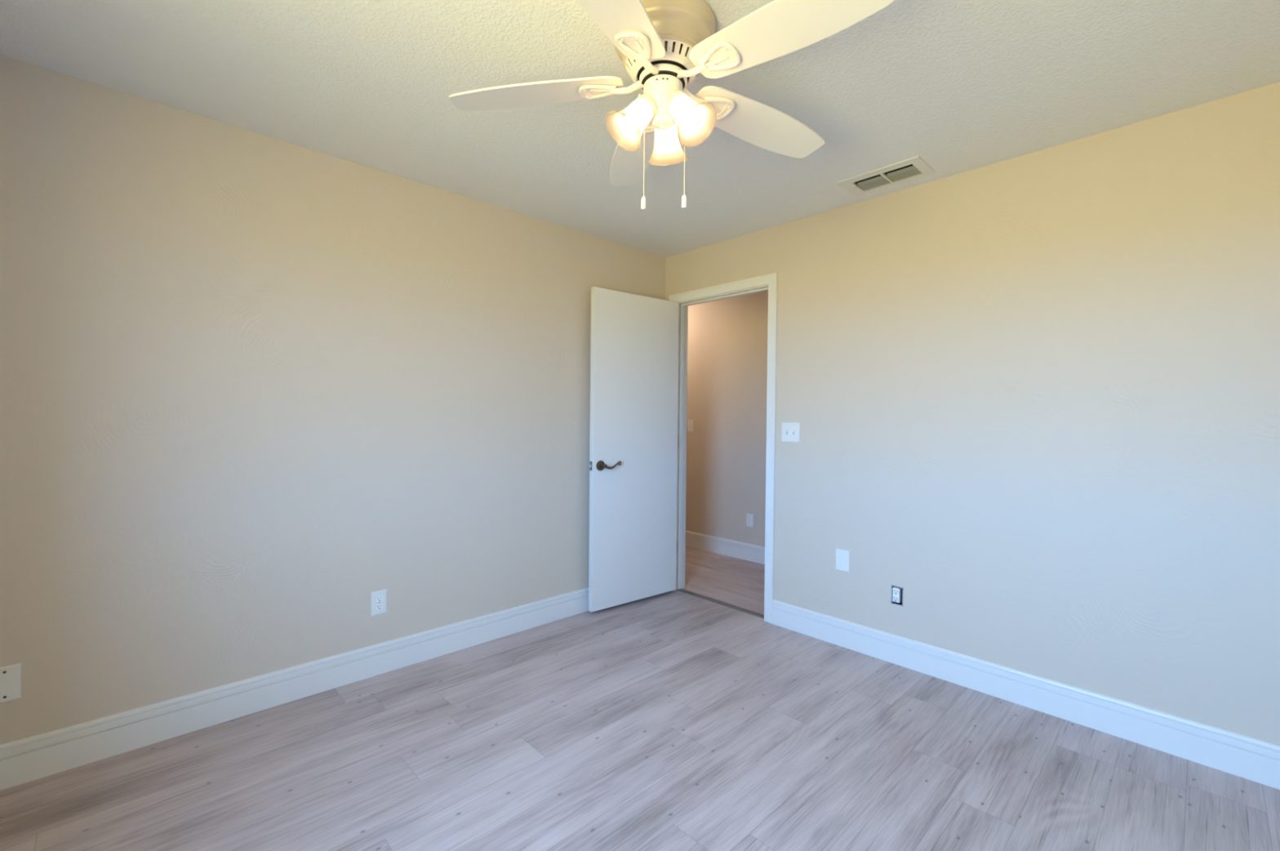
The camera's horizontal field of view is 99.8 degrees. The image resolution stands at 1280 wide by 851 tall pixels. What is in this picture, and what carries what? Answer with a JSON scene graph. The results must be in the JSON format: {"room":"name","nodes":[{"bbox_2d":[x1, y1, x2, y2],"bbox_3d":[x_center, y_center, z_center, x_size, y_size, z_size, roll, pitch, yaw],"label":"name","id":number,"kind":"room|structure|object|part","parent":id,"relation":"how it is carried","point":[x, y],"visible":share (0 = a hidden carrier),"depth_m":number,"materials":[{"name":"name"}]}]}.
{"room":"empty bedroom","nodes":[
{"label":"empty bedroom","id":0,"kind":"room"},
{"bbox_2d":[0,54,665,744],"bbox_3d":[-1.196,-0.011,2.763,3.690,2.540,0.115,0,1,-44],"label":"wall","id":1,"kind":"structure","parent":0,"point":[255,387],"depth_m":2.26,"materials":[{"name":"beige paint"}]},
{"bbox_2d":[0,662,21,702],"bbox_3d":[-2.147,0.868,1.791,0.117,0.118,0.007,0,1,-44],"label":"blank wall plate","id":2,"kind":"object","parent":1,"relation":"attached to","point":[10,675],"visible":1,"depth_m":1.81,"materials":[{"name":"white plastic"}]},
{"bbox_2d":[0,586,588,790],"bbox_3d":[-1.074,1.137,2.816,3.450,0.146,0.016,0,1,-44],"label":"baseboard","id":3,"kind":"structure","parent":1,"relation":"attached to","point":[24,760],"depth_m":2.26,"materials":[{"name":"white paint"}]},
{"bbox_2d":[371,588,386,615],"bbox_3d":[-1.271,0.863,2.627,0.072,0.115,0.008,0,1,-44],"label":"wall outlet","id":4,"kind":"object","parent":1,"relation":"attached to","point":[379,598],"visible":1,"depth_m":2.62,"materials":[{"name":"white plastic"}]},
{"bbox_2d":[375,603,382,609],"bbox_3d":[-1.270,0.883,2.625,0.033,0.029,0.002,0,1,-44],"label":"socket","id":5,"kind":"object","parent":4,"relation":"attached to","point":[378,606],"depth_m":2.62,"materials":[{"name":"white plastic"}]},
{"bbox_2d":[375,595,382,601],"bbox_3d":[-1.270,0.844,2.624,0.033,0.029,0.002,0,1,-44],"label":"socket","id":6,"kind":"object","parent":4,"relation":"attached to","point":[378,597],"depth_m":2.62,"materials":[{"name":"white plastic"}]},
{"bbox_2d":[0,545,1279,850],"bbox_3d":[-0.417,1.239,2.938,4.570,0.050,5.950,0,1,-44],"label":"floor","id":7,"kind":"structure","parent":0,"point":[673,720],"depth_m":1.94,"materials":[{"name":"grey laminate"}]},
{"bbox_2d":[0,0,1279,257],"bbox_3d":[0.098,-1.226,1.574,3.450,0.050,3.350,0,1,-44],"label":"ceiling","id":8,"kind":"structure","parent":0,"point":[959,86],"depth_m":1.88,"materials":[{"name":"white paint"}]},
{"bbox_2d":[448,0,894,209],"bbox_3d":[0.105,-0.929,1.613,1.270,0.545,1.246,0,1,-44],"label":"ceiling fan","id":9,"kind":"object","parent":8,"relation":"hanging from","point":[662,46],"visible":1,"depth_m":1.57,"materials":[{"name":"white wood"}]},
{"bbox_3d":[-0.321,-1.025,1.669,0.542,0.054,0.157,1,1,5],"label":"blade","id":10,"kind":"part","parent":9,"relation":"part of","materials":[{"name":"white laminate"}]},
{"bbox_3d":[-0.084,-1.017,1.273,0.157,0.054,0.542,1,1,23],"label":"blade","id":11,"kind":"part","parent":9,"relation":"part of","materials":[{"name":"white laminate"}]},
{"bbox_3d":[-0.036,-0.900,1.606,0.144,0.150,0.125,0,1,-44],"label":"lamp shade","id":12,"kind":"part","parent":9,"relation":"part of","materials":[{"name":"white glass"}]},
{"bbox_3d":[-0.015,-0.916,1.607,0.064,0.073,0.050,0,1,-44],"label":"light bulb","id":13,"kind":"part","parent":9,"relation":"part of","materials":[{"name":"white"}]},
{"bbox_3d":[-0.017,-1.027,2.016,0.157,0.054,0.542,0,1,-13],"label":"blade","id":14,"kind":"part","parent":9,"relation":"part of","materials":[{"name":"white laminate"}]},
{"bbox_3d":[0.011,-0.676,1.639,0.016,0.038,0.016,0,1,-44],"label":"pull knob","id":15,"kind":"part","parent":9,"relation":"part of","materials":[{"name":"white plastic"}]},
{"bbox_3d":[0.013,-0.853,1.636,0.003,0.316,0.002,1,1,10],"label":"pull chain","id":16,"kind":"part","parent":9,"relation":"part of","materials":[{"name":"beige metal"}]},
{"bbox_2d":[635,93,657,119],"bbox_3d":[0.019,-0.955,1.619,0.079,0.056,0.074,0,1,-44],"label":"bulb","id":17,"kind":"object","parent":9,"relation":"attached to","point":[646,104],"depth_m":1.59,"materials":[{"name":"white glass"}]},
{"bbox_3d":[0.071,-1.080,1.632,0.206,0.034,0.206,0,1,-44],"label":"motor","id":18,"kind":"part","parent":9,"relation":"part of","materials":[{"name":"white metal"}]},
{"bbox_3d":[0.085,-0.901,1.746,0.140,0.150,0.131,0,1,-44],"label":"lamp shade","id":19,"kind":"part","parent":9,"relation":"part of","materials":[{"name":"white glass"}]},
{"bbox_2d":[666,90,689,115],"bbox_3d":[0.105,-0.954,1.602,0.076,0.056,0.077,0,1,-44],"label":"bulb","id":20,"kind":"object","parent":9,"relation":"attached to","point":[674,99],"depth_m":1.57,"materials":[{"name":"white glass"}]},
{"bbox_3d":[0.134,-0.680,1.638,0.016,0.039,0.016,0,1,-44],"label":"pull knob","id":21,"kind":"part","parent":9,"relation":"part of","materials":[{"name":"white plastic"}]},
{"bbox_3d":[0.130,-0.855,1.636,0.013,0.311,0.002,1,1,1],"label":"pull chain","id":22,"kind":"part","parent":9,"relation":"part of","materials":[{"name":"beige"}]},
{"bbox_3d":[0.136,-0.915,1.579,0.050,0.073,0.066,0,1,-44],"label":"light bulb","id":23,"kind":"part","parent":9,"relation":"part of","materials":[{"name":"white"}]},
{"bbox_3d":[0.150,-0.898,1.569,0.129,0.150,0.146,0,1,-44],"label":"lamp shade","id":24,"kind":"part","parent":9,"relation":"part of","materials":[{"name":"white glass"}]},
{"bbox_3d":[0.407,-1.021,1.834,0.542,0.054,0.157,0,1,-31],"label":"blade","id":25,"kind":"part","parent":9,"relation":"part of","materials":[{"name":"white laminate"}]},
{"bbox_3d":[0.367,-1.014,1.375,0.167,0.054,0.546,0,1,-44],"label":"blade","id":26,"kind":"part","parent":9,"relation":"part of","materials":[{"name":"white laminate"}]},
{"bbox_2d":[835,155,936,196],"bbox_3d":[1.191,-1.276,2.619,0.225,0.182,0.388,0,1,-44],"label":"ceiling vent","id":27,"kind":"object","parent":8,"relation":"in","point":[915,167],"visible":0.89,"depth_m":2.62,"materials":[{"name":"white metal"}]},
{"bbox_2d":[685,290,768,546],"bbox_3d":[0.823,-0.026,5.025,0.115,2.540,4.830,0,1,-44],"label":"wall","id":28,"kind":"structure","parent":0,"point":[727,338],"depth_m":4.96,"materials":[{"name":"beige paint"}]},
{"bbox_2d":[688,419,693,431],"bbox_3d":[0.497,0.003,5.281,0.013,0.115,0.072,0,1,-44],"label":"light switch","id":29,"kind":"object","parent":28,"relation":"attached to","point":[691,422],"visible":1,"depth_m":5.27,"materials":[{"name":"white plastic"}]},
{"bbox_2d":[685,530,764,564],"bbox_3d":[0.765,1.120,4.997,0.016,0.146,4.600,0,1,-44],"label":"baseboard","id":30,"kind":"structure","parent":28,"relation":"attached to","point":[753,553],"depth_m":4.96,"materials":[{"name":"white paint"}]},
{"bbox_2d":[746,513,753,527],"bbox_3d":[0.975,0.844,4.782,0.008,0.115,0.072,0,1,-44],"label":"wall outlet","id":31,"kind":"object","parent":28,"relation":"attached to","point":[749,517],"visible":1,"depth_m":4.78,"materials":[{"name":"white plastic"}]},
{"bbox_2d":[665,81,1279,745],"bbox_3d":[0.519,-0.009,3.722,0.115,2.540,6.065,0,1,-44],"label":"wall","id":32,"kind":"structure","parent":0,"point":[1034,397],"depth_m":2.31,"materials":[{"name":"beige paint"}]},
{"bbox_2d":[588,286,679,611],"bbox_3d":[-0.009,0.154,3.633,0.759,2.061,0.105,0,1,-39],"label":"door","id":33,"kind":"structure","parent":32,"relation":"in","point":[633,465],"depth_m":3.61,"materials":[{"name":"white wood"}]},
{"bbox_3d":[-0.235,0.257,3.424,0.066,0.066,0.058,0,1,-39],"label":"handle","id":34,"kind":"part","parent":33,"relation":"part of","materials":[{"name":"brown metal"}]},
{"bbox_3d":[-0.173,0.254,3.450,0.137,0.052,0.024,0,1,-39],"label":"handle lever","id":35,"kind":"part","parent":33,"relation":"part of","materials":[{"name":"brown metal"}]},
{"bbox_2d":[675,588,764,617],"bbox_3d":[0.546,1.208,3.682,0.050,0.006,0.766,0,1,-44],"label":"threshold","id":36,"kind":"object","parent":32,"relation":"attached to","point":[693,593],"depth_m":3.66,"materials":[{"name":"grey wood"}]},
{"bbox_2d":[668,272,777,623],"bbox_3d":[0.565,0.136,3.674,0.149,2.152,0.898,0,1,-44],"label":"trim","id":37,"kind":"structure","parent":32,"relation":"attached to","point":[769,282],"depth_m":3.47,"materials":[{"name":"white paint"}]},
{"bbox_3d":[0.612,0.135,3.720,0.017,2.152,0.898,0,1,-44],"label":"door casing","id":38,"kind":"part","parent":37,"relation":"part of","materials":[{"name":"white paint"}]},
{"bbox_2d":[782,422,799,441],"bbox_3d":[0.901,0.040,3.231,0.016,0.115,0.118,0,1,-40],"label":"light switch","id":39,"kind":"object","parent":32,"relation":"attached to","point":[790,431],"visible":1,"depth_m":3.23,"materials":[{"name":"white plastic"}]},
{"bbox_2d":[835,547,849,571],"bbox_3d":[1.127,0.750,3.000,0.007,0.118,0.078,0,1,-44],"label":"blank wall plate","id":40,"kind":"object","parent":32,"relation":"attached to","point":[842,556],"visible":1,"depth_m":3.00,"materials":[{"name":"white plastic"}]},
{"bbox_2d":[890,584,903,605],"bbox_3d":[1.352,0.881,2.811,0.068,0.100,0.064,0,1,-44],"label":"outlet","id":41,"kind":"object","parent":32,"relation":"attached to","point":[896,591],"visible":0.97,"depth_m":2.79,"materials":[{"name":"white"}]},
{"bbox_2d":[892,595,898,601],"bbox_3d":[1.326,0.899,2.793,0.004,0.031,0.031,0,1,-44],"label":"socket","id":42,"kind":"object","parent":41,"relation":"attached to","point":[895,598],"depth_m":2.79,"materials":[{"name":"white plastic"}]},
{"bbox_2d":[893,588,898,595],"bbox_3d":[1.326,0.862,2.792,0.004,0.031,0.031,0,1,-44],"label":"socket","id":43,"kind":"object","parent":41,"relation":"attached to","point":[895,591],"depth_m":2.79,"materials":[{"name":"white plastic"}]},
{"bbox_2d":[892,586,901,602],"bbox_3d":[1.334,0.879,2.800,0.028,0.074,0.035,0,1,-44],"label":"receptacle","id":44,"kind":"object","parent":41,"relation":"attached to","point":[896,590],"depth_m":2.79,"materials":[{"name":"white plastic"}]},
{"bbox_2d":[772,599,1279,789],"bbox_3d":[1.647,1.167,2.452,0.016,0.146,2.400,0,1,-44],"label":"baseboard","id":45,"kind":"structure","parent":32,"relation":"attached to","point":[1252,758],"depth_m":2.29,"materials":[{"name":"white paint"}]}
]}

